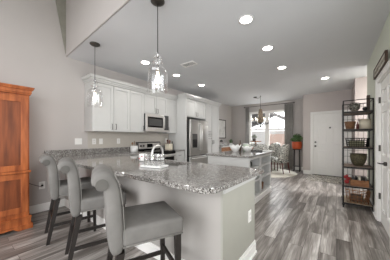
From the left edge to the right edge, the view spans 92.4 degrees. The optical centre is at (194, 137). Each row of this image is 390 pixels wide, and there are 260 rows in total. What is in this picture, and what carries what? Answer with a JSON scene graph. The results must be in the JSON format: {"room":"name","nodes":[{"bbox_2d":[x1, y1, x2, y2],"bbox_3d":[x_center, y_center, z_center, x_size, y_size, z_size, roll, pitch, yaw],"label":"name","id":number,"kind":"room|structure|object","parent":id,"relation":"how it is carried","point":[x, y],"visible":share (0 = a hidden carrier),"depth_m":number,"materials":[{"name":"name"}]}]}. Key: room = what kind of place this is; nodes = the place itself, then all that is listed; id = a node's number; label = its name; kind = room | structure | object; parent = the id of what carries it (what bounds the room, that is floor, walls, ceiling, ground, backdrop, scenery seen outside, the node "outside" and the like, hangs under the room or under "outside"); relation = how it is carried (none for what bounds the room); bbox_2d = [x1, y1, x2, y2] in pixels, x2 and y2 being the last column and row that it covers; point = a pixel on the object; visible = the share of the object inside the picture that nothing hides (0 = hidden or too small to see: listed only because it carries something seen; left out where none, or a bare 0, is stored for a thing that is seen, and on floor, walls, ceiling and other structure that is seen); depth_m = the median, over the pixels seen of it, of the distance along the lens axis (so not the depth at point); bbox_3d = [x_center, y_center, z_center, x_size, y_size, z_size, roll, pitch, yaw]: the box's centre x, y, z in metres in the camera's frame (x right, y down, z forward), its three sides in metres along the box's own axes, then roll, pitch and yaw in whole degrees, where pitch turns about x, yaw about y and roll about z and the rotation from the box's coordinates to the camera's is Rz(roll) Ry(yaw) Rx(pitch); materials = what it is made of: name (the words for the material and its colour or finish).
{"room":"kitchen","nodes":[
{"label":"kitchen","id":0,"kind":"room"},
{"bbox_2d":[66,0,129,56],"bbox_3d":[-0.670,-2.429,1.994,4.499,1.861,0.015,0,0,40],"label":"wall header","id":1,"kind":"structure","parent":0,"point":[83,17],"depth_m":2.85,"materials":[{"name":"beige paint"}]},
{"bbox_2d":[0,0,231,205],"bbox_3d":[-1.476,-1.060,4.745,0.128,4.600,11.000,0,0,37],"label":"wall","id":2,"kind":"structure","parent":0,"point":[32,51],"depth_m":3.24,"materials":[{"name":"beige paint"}]},
{"bbox_2d":[39,181,44,188],"bbox_3d":[-2.590,0.800,3.168,0.009,0.125,0.085,0,0,37],"label":"wall outlet","id":3,"kind":"object","parent":2,"relation":"attached to","point":[42,182],"visible":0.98,"depth_m":3.17,"materials":[{"name":"white plastic"}]},
{"bbox_2d":[29,198,64,213],"bbox_3d":[-3.550,1.175,1.881,0.026,0.130,3.930,0,0,37],"label":"baseboard","id":4,"kind":"structure","parent":2,"relation":"attached to","point":[37,208],"depth_m":3.15,"materials":[{"name":"white paint"}]},
{"bbox_2d":[55,0,65,53],"bbox_3d":[-2.471,-2.455,3.312,0.025,1.810,0.313,0,0,37],"label":"trim","id":5,"kind":"structure","parent":2,"relation":"attached to","point":[60,4],"depth_m":3.39,"materials":[{"name":"paint"}]},
{"bbox_2d":[75,138,81,143],"bbox_3d":[-2.252,0.065,3.615,0.011,0.118,0.125,0,0,37],"label":"light switch","id":6,"kind":"object","parent":2,"relation":"attached to","point":[77,140],"visible":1,"depth_m":3.61,"materials":[{"name":"white plastic"}]},
{"bbox_2d":[44,147,129,155],"bbox_3d":[-2.016,0.268,3.908,0.025,0.105,1.812,0,0,37],"label":"backsplash","id":7,"kind":"structure","parent":2,"relation":"attached to","point":[118,149],"depth_m":3.69,"materials":[{"name":"grey stone"}]},
{"bbox_2d":[81,73,131,131],"bbox_3d":[-1.806,-0.657,3.878,0.397,1.055,0.862,0,0,37],"label":"upper cabinet","id":8,"kind":"object","parent":2,"relation":"attached to","point":[110,112],"visible":1,"depth_m":3.73,"materials":[{"name":"white paint"}]},
{"bbox_2d":[126,84,145,132],"bbox_3d":[-1.432,-0.657,4.374,0.397,1.055,0.380,0,0,37],"label":"upper cabinet","id":9,"kind":"object","parent":2,"relation":"attached to","point":[136,92],"visible":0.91,"depth_m":4.29,"materials":[{"name":"white paint"}]},
{"bbox_2d":[144,88,168,115],"bbox_3d":[-1.089,-0.887,4.829,0.397,0.595,0.760,0,0,37],"label":"upper cabinet","id":10,"kind":"object","parent":2,"relation":"attached to","point":[155,102],"visible":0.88,"depth_m":4.71,"materials":[{"name":"white paint"}]},
{"bbox_2d":[144,113,168,131],"bbox_3d":[-1.071,-0.372,4.816,0.441,0.425,0.754,0,0,37],"label":"microwave oven","id":11,"kind":"object","parent":10,"relation":"attached to","point":[152,122],"visible":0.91,"depth_m":4.64,"materials":[{"name":"grey metal"}]},
{"bbox_2d":[159,94,177,133],"bbox_3d":[-0.745,-0.657,5.284,0.397,1.055,0.380,0,0,37],"label":"upper cabinet","id":12,"kind":"object","parent":2,"relation":"attached to","point":[172,99],"visible":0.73,"depth_m":5.23,"materials":[{"name":"white paint"}]},
{"bbox_2d":[219,119,225,137],"bbox_3d":[1.099,-0.390,8.039,0.030,0.820,0.940,0,0,37],"label":"framed print","id":13,"kind":"object","parent":2,"relation":"attached to","point":[222,123],"visible":0.59,"depth_m":8.18,"materials":[{"name":"white paper"}]},
{"bbox_2d":[0,169,389,259],"bbox_3d":[1.147,1.290,2.767,6.700,0.100,11.000,0,0,37],"label":"floor","id":14,"kind":"structure","parent":0,"point":[300,218],"depth_m":2.43,"materials":[{"name":"grey wood"}]},
{"bbox_2d":[0,82,34,233],"bbox_3d":[-2.837,0.273,2.308,0.620,1.935,1.200,0,0,37],"label":"wooden hutch","id":15,"kind":"object","parent":14,"relation":"on","point":[15,215],"visible":1,"depth_m":2.48,"materials":[{"name":"brown wood"}]},
{"bbox_2d":[39,154,95,245],"bbox_3d":[-1.661,0.721,2.458,0.598,1.039,0.438,0,0,-41],"label":"bar stool","id":16,"kind":"object","parent":14,"relation":"on","point":[57,188],"visible":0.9,"depth_m":2.22,"materials":[{"name":"grey fabric"}]},
{"bbox_2d":[57,157,125,259],"bbox_3d":[-1.087,0.721,1.984,0.598,1.039,0.438,0,0,-35],"label":"bar stool","id":17,"kind":"object","parent":14,"relation":"on","point":[80,200],"visible":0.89,"depth_m":1.75,"materials":[{"name":"grey fabric"}]},
{"bbox_2d":[91,164,182,259],"bbox_3d":[-0.444,0.721,1.415,0.598,1.039,0.438,0,0,-28],"label":"bar stool","id":18,"kind":"object","parent":14,"relation":"on","point":[130,226],"visible":1,"depth_m":1.24,"materials":[{"name":"grey fabric"}]},
{"bbox_2d":[136,142,175,159],"bbox_3d":[-0.958,0.670,4.727,0.718,1.140,0.752,0,0,37],"label":"range","id":19,"kind":"object","parent":14,"relation":"on","point":[142,146],"visible":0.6,"depth_m":4.71,"materials":[{"name":"silver metal"}]},
{"bbox_2d":[142,149,174,152],"bbox_3d":[-0.973,0.325,4.738,0.570,0.020,0.752,0,0,37],"label":"cooktop","id":20,"kind":"object","parent":19,"relation":"in","point":[145,150],"depth_m":4.71,"materials":[{"name":"black glass"}]},
{"bbox_2d":[153,153,175,159],"bbox_3d":[-0.713,0.710,4.542,0.103,0.620,0.746,0,0,37],"label":"oven","id":21,"kind":"object","parent":19,"relation":"in","point":[169,156],"depth_m":4.56,"materials":[{"name":"silver glass"}]},
{"bbox_2d":[64,167,256,259],"bbox_3d":[-0.856,0.800,2.722,3.305,0.880,0.734,0,0,37],"label":"base cabinet","id":22,"kind":"object","parent":14,"relation":"on","point":[216,226],"visible":0.42,"depth_m":1.71,"materials":[{"name":"paint"}]},
{"bbox_2d":[44,147,263,193],"bbox_3d":[-0.682,0.286,2.883,3.390,0.143,1.842,0,0,37],"label":"countertop","id":23,"kind":"structure","parent":22,"relation":"on","point":[201,178],"depth_m":1.90,"materials":[{"name":"grey stone"}]},
{"bbox_2d":[130,141,137,151],"bbox_3d":[-1.405,0.193,4.316,0.170,0.251,0.170,0,0,37],"label":"utensil crock","id":24,"kind":"object","parent":23,"relation":"on","point":[134,148],"visible":1,"depth_m":4.25,"materials":[{"name":"grey ceramic"}]},
{"bbox_2d":[140,163,168,168],"bbox_3d":[-0.447,0.308,2.065,0.260,0.020,0.160,0,0,23],"label":"serving tray","id":25,"kind":"object","parent":23,"relation":"on","point":[149,165],"visible":1,"depth_m":2.03,"materials":[{"name":"white ceramic"}]},
{"bbox_2d":[139,154,146,160],"bbox_3d":[-0.717,0.268,2.576,0.113,0.100,0.126,0,0,-16],"label":"coffee mug","id":26,"kind":"object","parent":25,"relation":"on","point":[141,156],"visible":0.95,"depth_m":2.53,"materials":[{"name":"white ceramic"}]},
{"bbox_2d":[150,145,163,163],"bbox_3d":[-0.478,0.201,2.326,0.112,0.236,0.208,0,0,13],"label":"kitchen faucet","id":27,"kind":"object","parent":23,"relation":"on","point":[155,146],"visible":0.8,"depth_m":2.28,"materials":[{"name":"silver metal"}]},
{"bbox_2d":[155,163,179,165],"bbox_3d":[-0.363,0.460,2.434,0.614,0.200,0.314,0,0,37],"label":"sink","id":28,"kind":"object","parent":23,"relation":"in","point":[155,163],"visible":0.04,"depth_m":2.61,"materials":[{"name":"silver metal"}]},
{"bbox_2d":[248,209,250,222],"bbox_3d":[0.563,0.800,1.918,0.009,0.118,0.075,0,0,37],"label":"wall outlet","id":29,"kind":"object","parent":22,"relation":"attached to","point":[249,211],"visible":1,"depth_m":1.90,"materials":[{"name":"white plastic"}]},
{"bbox_2d":[176,151,183,160],"bbox_3d":[-0.644,0.799,5.205,0.654,0.879,0.383,0,0,37],"label":"base cabinet","id":30,"kind":"object","parent":14,"relation":"on","point":[180,154],"visible":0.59,"depth_m":5.05,"materials":[{"name":"white paint"}]},
{"bbox_2d":[160,145,184,151],"bbox_3d":[-0.650,0.286,5.212,0.635,0.143,0.376,0,0,37],"label":"countertop","id":31,"kind":"structure","parent":30,"relation":"on","point":[163,146],"depth_m":5.20,"materials":[{"name":"grey stone"}]},
{"bbox_2d":[165,139,172,149],"bbox_3d":[-0.730,0.179,5.210,0.150,0.278,0.150,0,0,37],"label":"utensil crock","id":32,"kind":"object","parent":31,"relation":"on","point":[169,146],"visible":1,"depth_m":5.16,"materials":[{"name":"beige ceramic"}]},
{"bbox_2d":[169,93,207,160],"bbox_3d":[-0.209,0.007,5.721,0.727,2.465,1.072,0,0,37],"label":"refrigerator surround","id":33,"kind":"object","parent":14,"relation":"on","point":[189,106],"visible":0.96,"depth_m":5.33,"materials":[{"name":"white paint"}]},
{"bbox_2d":[187,119,207,163],"bbox_3d":[-0.129,0.355,5.721,0.824,1.770,0.900,0,0,37],"label":"refrigerator","id":34,"kind":"object","parent":14,"relation":"on","point":[197,130],"visible":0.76,"depth_m":5.44,"materials":[{"name":"silver metal"}]},
{"bbox_2d":[202,100,220,152],"bbox_3d":[0.392,0.003,6.538,0.702,2.475,0.952,0,0,37],"label":"pantry cabinet","id":35,"kind":"object","parent":14,"relation":"on","point":[211,107],"visible":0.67,"depth_m":6.32,"materials":[{"name":"white paint"}]},
{"bbox_2d":[219,145,235,151],"bbox_3d":[1.332,0.790,8.038,0.377,0.900,1.440,0,0,37],"label":"wooden sideboard","id":36,"kind":"object","parent":14,"relation":"on","point":[221,148],"visible":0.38,"depth_m":7.58,"materials":[{"name":"paint"}]},
{"bbox_2d":[208,153,270,203],"bbox_3d":[1.030,0.800,4.105,0.872,0.880,1.384,0,0,37],"label":"kitchen island","id":37,"kind":"object","parent":14,"relation":"on","point":[264,161],"visible":0.45,"depth_m":3.81,"materials":[{"name":"white paint"}]},
{"bbox_2d":[206,150,271,157],"bbox_3d":[1.018,0.339,4.123,0.920,0.038,1.440,0,0,37],"label":"island countertop","id":38,"kind":"structure","parent":37,"relation":"on","point":[240,154],"depth_m":3.77,"materials":[{"name":"grey stone"}]},
{"bbox_2d":[229,144,240,151],"bbox_3d":[0.937,0.234,4.366,0.278,0.168,0.278,0,0,-30],"label":"bowl","id":39,"kind":"object","parent":38,"relation":"on","point":[233,147],"visible":1,"depth_m":4.28,"materials":[{"name":"white ceramic"}]},
{"bbox_2d":[242,146,252,151],"bbox_3d":[1.234,0.254,4.393,0.278,0.129,0.253,0,0,37],"label":"bowl","id":40,"kind":"object","parent":38,"relation":"on","point":[246,148],"visible":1,"depth_m":4.32,"materials":[{"name":"white ceramic"}]},
{"bbox_2d":[271,168,296,177],"bbox_3d":[2.552,1.234,6.905,2.160,0.011,2.160,0,0,37],"label":"round rug","id":41,"kind":"object","parent":14,"relation":"on","point":[274,173],"visible":0.32,"depth_m":6.47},
{"bbox_2d":[253,144,268,149],"bbox_3d":[2.301,0.712,6.547,0.540,1.032,0.580,0,0,19],"label":"dining chair","id":42,"kind":"object","parent":41,"relation":"on","point":[257,146],"visible":0.17,"depth_m":6.30,"materials":[{"name":"grey fabric"}]},
{"bbox_2d":[269,143,280,169],"bbox_3d":[3.123,0.712,7.475,0.580,1.032,0.540,0,0,-38],"label":"dining chair","id":43,"kind":"object","parent":41,"relation":"on","point":[275,147],"visible":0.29,"depth_m":7.54,"materials":[{"name":"grey fabric"}]},
{"bbox_2d":[271,144,289,173],"bbox_3d":[3.050,0.712,6.623,0.540,1.032,0.580,0,0,-35],"label":"dining chair","id":44,"kind":"object","parent":41,"relation":"on","point":[282,158],"visible":0.92,"depth_m":6.42,"materials":[{"name":"grey fabric"}]},
{"bbox_2d":[292,149,301,171],"bbox_3d":[3.822,0.828,7.012,0.300,0.825,0.300,0,0,37],"label":"plant stand","id":45,"kind":"object","parent":14,"relation":"on","point":[294,165],"visible":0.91,"depth_m":6.99,"materials":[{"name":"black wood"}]},
{"bbox_2d":[291,134,302,148],"bbox_3d":[3.822,0.109,7.012,0.359,0.608,0.448,0,0,-27],"label":"potted plant","id":46,"kind":"object","parent":45,"relation":"on","point":[295,145],"visible":1,"depth_m":6.91,"materials":[{"name":"green plant"}]},
{"bbox_2d":[306,174,345,183],"bbox_3d":[3.977,1.234,5.656,0.980,0.011,0.980,0,0,37],"label":"entry rug","id":47,"kind":"object","parent":14,"relation":"on","point":[330,179],"visible":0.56,"depth_m":5.67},
{"bbox_2d":[341,98,373,211],"bbox_3d":[2.961,0.286,3.428,0.426,1.905,0.570,0,0,37],"label":"rack","id":48,"kind":"object","parent":14,"relation":"on","point":[347,165],"visible":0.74,"depth_m":3.32,"materials":[{"name":"black metal"}]},
{"bbox_2d":[344,175,349,183],"bbox_3d":[2.805,0.751,3.438,0.110,0.170,0.105,0,0,4],"label":"pompom","id":49,"kind":"object","parent":48,"relation":"on","point":[347,179],"visible":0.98,"depth_m":3.42,"materials":[{"name":"red fabric"}]},
{"bbox_2d":[344,121,355,128],"bbox_3d":[2.837,-0.231,3.422,0.172,0.137,0.218,0,0,37],"label":"wicker basket","id":50,"kind":"object","parent":48,"relation":"on","point":[349,124],"visible":0.93,"depth_m":3.35,"materials":[{"name":"brown wicker"}]},
{"bbox_2d":[348,103,360,110],"bbox_3d":[2.905,-0.568,3.413,0.188,0.173,0.184,0,0,-20],"label":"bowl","id":51,"kind":"object","parent":48,"relation":"on","point":[354,106],"visible":0.98,"depth_m":3.36,"materials":[{"name":"grey ceramic"}]},
{"bbox_2d":[344,110,369,114],"bbox_3d":[2.961,-0.460,3.428,0.368,0.020,0.478,0,0,37],"label":"shelf","id":52,"kind":"object","parent":48,"relation":"attached to","point":[365,112],"depth_m":3.32,"materials":[{"name":"brown wood"}]},
{"bbox_2d":[345,138,369,146],"bbox_3d":[2.925,0.078,3.380,0.320,0.160,0.349,0,0,37],"label":"wire basket","id":53,"kind":"object","parent":48,"relation":"on","point":[368,139],"visible":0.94,"depth_m":3.27,"materials":[{"name":"black metal"}]},
{"bbox_2d":[349,141,364,146],"bbox_3d":[2.915,0.100,3.375,0.210,0.100,0.220,0,0,37],"label":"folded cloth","id":54,"kind":"object","parent":53,"relation":"in","point":[360,144],"visible":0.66,"depth_m":3.28,"materials":[{"name":"grey fabric"}]},
{"bbox_2d":[345,187,370,204],"bbox_3d":[2.925,1.021,3.380,0.333,0.233,0.391,0,0,37],"label":"wire basket","id":55,"kind":"object","parent":48,"relation":"on","point":[367,196],"visible":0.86,"depth_m":3.26,"materials":[{"name":"brown metal"}]},
{"bbox_2d":[350,193,362,201],"bbox_3d":[2.925,1.078,3.380,0.180,0.100,0.180,0,0,37],"label":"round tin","id":56,"kind":"object","parent":55,"relation":"in","point":[351,194],"visible":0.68,"depth_m":3.34,"materials":[{"name":"brown metal"}]},
{"bbox_2d":[344,163,371,167],"bbox_3d":[2.961,0.510,3.428,0.368,0.020,0.478,0,0,37],"label":"shelf","id":57,"kind":"object","parent":48,"relation":"attached to","point":[346,165],"depth_m":3.31,"materials":[{"name":"brown wood"}]},
{"bbox_2d":[344,181,371,188],"bbox_3d":[2.961,0.850,3.428,0.368,0.020,0.478,0,0,37],"label":"shelf","id":58,"kind":"object","parent":48,"relation":"attached to","point":[345,184],"depth_m":3.26,"materials":[{"name":"brown wood"}]},
{"bbox_2d":[344,195,371,206],"bbox_3d":[2.961,1.150,3.428,0.368,0.020,0.478,0,0,37],"label":"shelf","id":59,"kind":"object","parent":48,"relation":"attached to","point":[345,200],"depth_m":3.31,"materials":[{"name":"wood"}]},
{"bbox_2d":[350,153,366,165],"bbox_3d":[2.941,0.390,3.368,0.240,0.217,0.240,0,0,37],"label":"woven bowl","id":60,"kind":"object","parent":48,"relation":"on","point":[358,159],"visible":0.99,"depth_m":3.30,"materials":[{"name":"green wicker"}]},
{"bbox_2d":[350,177,368,187],"bbox_3d":[2.921,0.785,3.333,0.240,0.105,0.260,0,0,37],"label":"wooden crate","id":61,"kind":"object","parent":48,"relation":"on","point":[359,183],"visible":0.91,"depth_m":3.23,"materials":[{"name":"brown wood"}]},
{"bbox_2d":[359,119,370,128],"bbox_3d":[2.997,-0.245,3.301,0.166,0.167,0.166,0,0,37],"label":"canister","id":62,"kind":"object","parent":48,"relation":"on","point":[363,123],"visible":0.88,"depth_m":3.24,"materials":[{"name":"beige ceramic"}]},
{"bbox_2d":[366,95,369,109],"bbox_3d":[3.061,-0.612,3.303,0.044,0.280,0.070,0,0,37],"label":"wooden totem","id":63,"kind":"object","parent":48,"relation":"on","point":[367,96],"visible":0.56,"depth_m":3.28,"materials":[{"name":"brown wood"}]},
{"bbox_2d":[67,0,389,106],"bbox_3d":[2.250,-1.550,4.229,6.700,0.100,7.337,0,0,37],"label":"ceiling","id":64,"kind":"structure","parent":0,"point":[315,40],"depth_m":3.03,"materials":[{"name":"white paint"}]},
{"bbox_2d":[90,42,102,99],"bbox_3d":[-1.596,-1.002,2.982,0.240,0.995,0.240,0,0,37],"label":"pendant light","id":65,"kind":"object","parent":64,"relation":"hanging from","point":[94,44],"visible":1,"depth_m":2.97,"materials":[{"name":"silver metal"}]},
{"bbox_2d":[140,60,149,64],"bbox_3d":[-0.984,-1.494,3.711,0.190,0.011,0.190,0,0,37],"label":"recessed light","id":66,"kind":"object","parent":64,"relation":"in","point":[144,62],"visible":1,"depth_m":3.70,"materials":[{"name":"white paint"}]},
{"bbox_2d":[147,0,167,82],"bbox_3d":[-0.409,-1.002,2.049,0.240,0.995,0.240,0,0,37],"label":"pendant light","id":67,"kind":"object","parent":64,"relation":"hanging from","point":[158,3],"visible":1,"depth_m":2.04,"materials":[{"name":"silver metal"}]},
{"bbox_2d":[156,52,158,71],"bbox_3d":[-0.409,-0.830,2.049,0.034,0.210,0.034,0,0,37],"label":"socket","id":68,"kind":"object","parent":67,"relation":"attached to","point":[157,53],"depth_m":2.04,"materials":[{"name":"silver metal"}]},
{"bbox_2d":[180,61,197,67],"bbox_3d":[-0.124,-1.494,3.788,0.320,0.011,0.180,0,0,37],"label":"ceiling vent","id":69,"kind":"object","parent":64,"relation":"in","point":[190,63],"visible":1,"depth_m":3.79,"materials":[{"name":"white metal"}]},
{"bbox_2d":[238,15,253,24],"bbox_3d":[0.646,-1.494,2.368,0.190,0.011,0.190,0,0,37],"label":"recessed light","id":70,"kind":"object","parent":64,"relation":"in","point":[246,19],"visible":1,"depth_m":2.36,"materials":[{"name":"white paint"}]},
{"bbox_2d":[240,16,251,22],"bbox_3d":[0.646,-1.496,2.368,0.144,0.003,0.144,0,0,37],"label":"diffuser","id":71,"kind":"object","parent":70,"relation":"attached to","point":[243,19],"depth_m":2.36,"materials":[{"name":"white plastic"}]},
{"bbox_2d":[252,96,268,126],"bbox_3d":[2.325,-0.938,6.638,0.558,1.125,0.558,0,0,42],"label":"chandelier","id":72,"kind":"object","parent":64,"relation":"hanging from","point":[260,119],"visible":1,"depth_m":6.59,"materials":[{"name":"black metal"}]},
{"bbox_2d":[262,45,273,50],"bbox_3d":[1.212,-1.494,3.119,0.190,0.011,0.190,0,0,37],"label":"recessed light","id":73,"kind":"object","parent":64,"relation":"in","point":[269,47],"visible":1,"depth_m":3.12,"materials":[{"name":"white paint"}]},
{"bbox_2d":[232,99,302,166],"bbox_3d":[3.057,-0.130,8.040,3.200,2.740,0.120,0,0,37],"label":"wall","id":74,"kind":"structure","parent":0,"point":[238,112],"depth_m":7.95,"materials":[{"name":"beige paint"}]},
{"bbox_2d":[249,109,283,147],"bbox_3d":[3.076,-0.230,7.982,1.600,1.860,0.150,0,0,37],"label":"window","id":75,"kind":"structure","parent":74,"relation":"in","point":[267,129],"depth_m":7.99,"materials":[{"name":"white paint"}]},
{"bbox_2d":[272,165,302,169],"bbox_3d":[2.973,1.175,8.012,3.060,0.130,0.026,0,0,37],"label":"baseboard","id":76,"kind":"structure","parent":74,"relation":"attached to","point":[296,168],"depth_m":7.56,"materials":[{"name":"white paint"}]},
{"bbox_3d":[3.052,-1.375,7.867,2.055,0.056,0.123,0,0,37],"label":"curtain rod","id":77,"kind":"object","parent":74,"relation":"attached to","visible":0},
{"bbox_2d":[246,108,248,142],"bbox_3d":[2.342,-0.070,8.362,0.170,2.560,0.063,0,0,37],"label":"window curtain","id":78,"kind":"object","parent":77,"relation":"hanging from","point":[247,109],"visible":0.63,"depth_m":8.35,"materials":[{"name":"grey fabric"}]},
{"bbox_2d":[284,103,292,168],"bbox_3d":[3.679,-0.070,7.354,0.300,2.560,0.063,0,0,37],"label":"window curtain","id":79,"kind":"object","parent":77,"relation":"hanging from","point":[288,108],"visible":0.92,"depth_m":7.34,"materials":[{"name":"grey fabric"}]},
{"bbox_2d":[303,89,350,169],"bbox_3d":[4.559,-0.130,6.394,1.420,2.740,0.700,0,0,37],"label":"wall","id":80,"kind":"structure","parent":0,"point":[327,101],"depth_m":6.32,"materials":[{"name":"paint"}]},
{"bbox_2d":[310,109,351,176],"bbox_3d":[4.396,0.180,6.088,1.090,2.120,0.145,0,0,37],"label":"door","id":81,"kind":"structure","parent":80,"relation":"in","point":[325,129],"depth_m":6.12,"materials":[{"name":"white paint"}]},
{"bbox_2d":[351,76,366,176],"bbox_3d":[4.901,-0.130,4.126,1.226,2.740,3.078,0,0,-23],"label":"wall","id":82,"kind":"structure","parent":0,"point":[359,88],"depth_m":4.63,"materials":[{"name":"paint"}]},
{"bbox_2d":[367,12,389,204],"bbox_3d":[1.987,-1.060,0.136,1.990,4.600,7.810,0,0,37],"label":"wall","id":83,"kind":"structure","parent":0,"point":[383,43],"depth_m":3.10,"materials":[{"name":"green paint"}]},
{"bbox_2d":[373,50,387,79],"bbox_3d":[2.514,-0.970,2.544,0.026,0.145,0.840,0,0,37],"label":"wooden sign","id":84,"kind":"object","parent":83,"relation":"attached to","point":[383,60],"visible":1,"depth_m":2.43,"materials":[{"name":"brown wood"}]},
{"bbox_2d":[375,59,389,237],"bbox_3d":[2.499,0.172,2.449,0.139,2.135,0.990,0,0,37],"label":"door","id":85,"kind":"structure","parent":83,"relation":"in","point":[382,82],"depth_m":2.62,"materials":[{"name":"white paint"}]},
{"label":"outside","id":86,"kind":"structure","parent":0,"visible":0},
{"bbox_3d":[7.374,1.590,14.761,22.000,0.100,15.550,0,0,37],"label":"driveway","id":87,"kind":"object","parent":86,"visible":0},
{"bbox_2d":[251,113,283,145],"bbox_3d":[6.726,-0.535,17.472,7.700,4.150,5.800,0,0,37],"label":"neighbouring house","id":88,"kind":"structure","parent":87,"relation":"on","point":[275,136],"depth_m":15.19,"materials":[{"name":"white"}]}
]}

